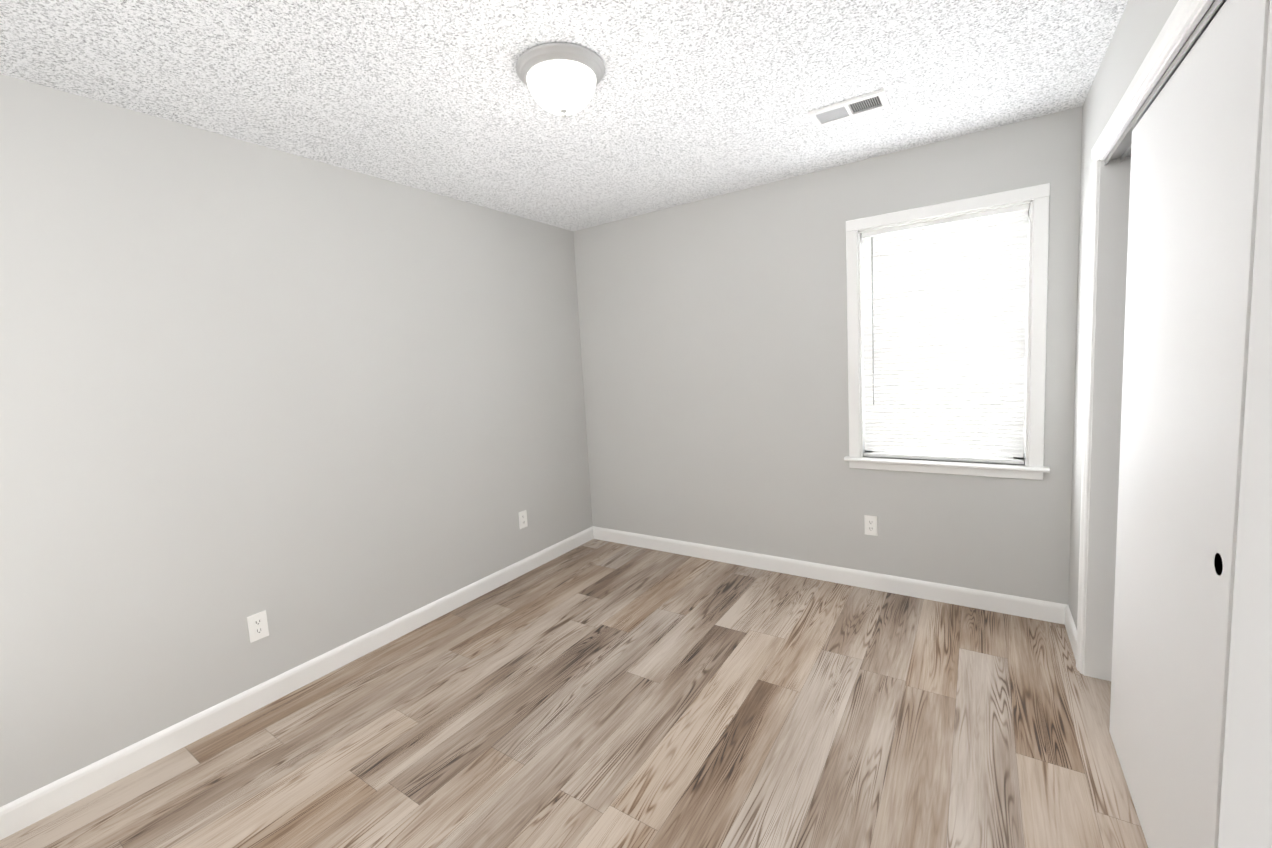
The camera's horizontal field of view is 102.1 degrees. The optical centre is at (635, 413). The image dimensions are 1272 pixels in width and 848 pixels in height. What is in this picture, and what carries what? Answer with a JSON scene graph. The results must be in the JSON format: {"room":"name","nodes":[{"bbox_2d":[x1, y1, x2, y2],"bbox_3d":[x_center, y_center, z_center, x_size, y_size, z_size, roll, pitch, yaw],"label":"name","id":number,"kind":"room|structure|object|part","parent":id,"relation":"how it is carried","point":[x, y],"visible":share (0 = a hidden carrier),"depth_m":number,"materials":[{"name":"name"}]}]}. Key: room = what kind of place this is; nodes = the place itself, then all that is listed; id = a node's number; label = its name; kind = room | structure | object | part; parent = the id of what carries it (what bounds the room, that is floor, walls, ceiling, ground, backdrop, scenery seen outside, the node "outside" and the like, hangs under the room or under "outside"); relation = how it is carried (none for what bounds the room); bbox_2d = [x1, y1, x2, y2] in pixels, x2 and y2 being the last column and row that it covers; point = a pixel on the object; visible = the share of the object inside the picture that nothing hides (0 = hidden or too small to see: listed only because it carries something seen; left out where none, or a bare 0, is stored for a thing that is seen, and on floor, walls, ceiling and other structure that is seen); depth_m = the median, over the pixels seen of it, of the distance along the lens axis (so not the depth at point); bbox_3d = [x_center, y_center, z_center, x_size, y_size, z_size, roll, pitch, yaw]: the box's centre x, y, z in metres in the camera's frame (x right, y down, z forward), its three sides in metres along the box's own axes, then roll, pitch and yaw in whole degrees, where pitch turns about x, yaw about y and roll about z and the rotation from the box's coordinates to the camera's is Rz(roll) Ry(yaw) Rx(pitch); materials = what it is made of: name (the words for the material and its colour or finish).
{"room":"empty bedroom","nodes":[
{"label":"empty bedroom","id":0,"kind":"room"},
{"bbox_2d":[0,74,592,806],"bbox_3d":[-1.439,0.007,2.661,0.120,2.440,3.770,1,7,34],"label":"wall","id":1,"kind":"structure","parent":0,"point":[312,408],"depth_m":2.16,"materials":[{"name":"grey paint"}]},
{"bbox_2d":[247,610,268,642],"bbox_3d":[-1.649,0.930,2.244,0.008,0.115,0.070,1,7,34],"label":"electrical outlet","id":2,"kind":"object","parent":1,"relation":"attached to","point":[258,626],"visible":1,"depth_m":2.24,"materials":[{"name":"white plastic"}]},
{"bbox_2d":[0,527,595,839],"bbox_3d":[-1.318,1.170,2.739,0.013,0.100,3.530,1,7,34],"label":"baseboard","id":3,"kind":"structure","parent":1,"relation":"attached to","point":[18,814],"depth_m":2.17,"materials":[{"name":"white wood"}]},
{"bbox_2d":[518,510,527,528],"bbox_3d":[-0.779,0.732,3.548,0.008,0.115,0.070,1,7,34],"label":"electrical outlet","id":4,"kind":"object","parent":1,"relation":"attached to","point":[523,523],"visible":1,"depth_m":3.54,"materials":[{"name":"white plastic"}]},
{"bbox_2d":[0,0,1127,230],"bbox_3d":[0.083,-1.239,1.473,3.950,0.100,3.770,1,7,34],"label":"ceiling","id":5,"kind":"structure","parent":0,"point":[694,100],"depth_m":1.86,"materials":[{"name":"white paint"}]},
{"bbox_2d":[516,42,604,117],"bbox_3d":[-0.257,-1.119,1.801,0.308,0.164,0.308,1,7,34],"label":"ceiling light","id":6,"kind":"object","parent":5,"relation":"attached to","point":[563,79],"visible":1,"depth_m":1.72,"materials":[{"name":"white glass"}]},
{"bbox_3d":[-0.257,-1.115,1.801,0.240,0.105,0.240,1,7,34],"label":"lamp shade","id":7,"kind":"part","parent":6,"relation":"part of","materials":[{"name":"white glass"}]},
{"bbox_2d":[808,89,889,126],"bbox_3d":[0.911,-1.302,2.201,0.300,0.011,0.160,1,7,34],"label":"ceiling vent","id":8,"kind":"object","parent":5,"relation":"in","point":[855,107],"visible":1,"depth_m":2.19,"materials":[{"name":"white metal"}]},
{"bbox_2d":[0,539,1147,847],"bbox_3d":[0.226,1.285,1.725,3.950,0.100,3.770,1,7,34],"label":"floor","id":9,"kind":"structure","parent":0,"point":[594,693],"depth_m":1.94,"materials":[{"name":"wood"}]},
{"bbox_2d":[573,106,1081,604],"bbox_3d":[0.862,-0.187,3.307,3.230,2.440,0.120,1,7,34],"label":"wall","id":10,"kind":"structure","parent":0,"point":[715,354],"depth_m":3.16,"materials":[{"name":"grey paint"}]},
{"bbox_2d":[592,526,1059,623],"bbox_3d":[0.903,0.983,3.360,2.960,0.100,0.013,1,7,34],"label":"baseboard","id":11,"kind":"structure","parent":10,"relation":"attached to","point":[1042,610],"depth_m":3.08,"materials":[{"name":"white wood"}]},
{"bbox_2d":[864,515,877,535],"bbox_3d":[1.373,0.655,3.003,0.070,0.115,0.008,1,7,34],"label":"electrical outlet","id":12,"kind":"object","parent":10,"relation":"attached to","point":[871,525],"visible":1,"depth_m":3.00,"materials":[{"name":"white plastic"}]},
{"bbox_2d":[844,456,1049,479],"bbox_3d":[1.640,0.289,2.792,0.940,0.066,0.113,1,7,34],"label":"window sill","id":13,"kind":"structure","parent":10,"relation":"attached to","point":[1016,471],"depth_m":2.73,"materials":[{"name":"white wood"}]},
{"bbox_2d":[846,183,1049,466],"bbox_3d":[1.624,-0.415,2.757,0.896,1.343,0.136,1,7,34],"label":"window","id":14,"kind":"structure","parent":10,"relation":"in","point":[1036,198],"depth_m":2.55,"materials":[{"name":"white wood"}]},
{"bbox_2d":[861,204,1028,463],"bbox_3d":[1.612,-0.378,2.740,0.750,1.272,0.040,1,7,34],"label":"window blinds","id":15,"kind":"object","parent":14,"relation":"attached to","point":[944,315],"visible":0.88,"depth_m":2.72,"materials":[{"name":"white plastic"}]},
{"bbox_3d":[1.644,-0.384,2.789,0.756,1.273,0.044,1,7,34],"label":"window sash","id":16,"kind":"part","parent":14,"relation":"part of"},
{"bbox_2d":[1068,0,1178,628],"bbox_3d":[1.149,0.033,0.937,0.120,2.440,3.770,1,7,34],"label":"wall","id":17,"kind":"structure","parent":0,"point":[1141,23],"depth_m":2.13,"materials":[{"name":"grey paint"}]},
{"bbox_2d":[1060,603,1076,659],"bbox_3d":[2.014,1.019,2.370,0.013,0.100,0.391,1,7,34],"label":"baseboard","id":18,"kind":"structure","parent":17,"relation":"attached to","point":[1066,618],"depth_m":2.43,"materials":[{"name":"white wood"}]},
{"bbox_2d":[1076,0,1213,680],"bbox_3d":[1.367,0.138,1.281,0.138,2.138,1.927,1,7,34],"label":"trim","id":19,"kind":"structure","parent":17,"relation":"attached to","point":[1108,248],"depth_m":2.01,"materials":[{"name":"white wood"}]},
{"bbox_2d":[1104,0,1225,165],"bbox_3d":[1.317,-0.846,1.179,0.092,0.020,1.791,1,7,34],"label":"trim","id":20,"kind":"structure","parent":17,"relation":"attached to","point":[1121,149],"depth_m":1.34,"materials":[{"name":"silver metal"}]},
{"bbox_2d":[1109,0,1269,847],"bbox_3d":[1.381,0.172,1.331,0.034,2.036,0.930,1,7,34],"label":"closet door","id":21,"kind":"structure","parent":17,"relation":"in","point":[1195,157],"depth_m":1.18,"materials":[{"name":"white wood"}]},
{"bbox_3d":[-1.152,0.227,0.291,3.230,2.440,0.120,1,7,34],"label":"wall","id":22,"kind":"structure","parent":0,"visible":0},
{"bbox_2d":[1218,0,1271,847],"bbox_3d":[0.194,0.377,0.018,0.137,2.025,0.810,1,7,34],"label":"closet door","id":23,"kind":"structure","parent":22,"relation":"in","point":[1245,820],"depth_m":0.30,"materials":[{"name":"white paint"}]}
]}

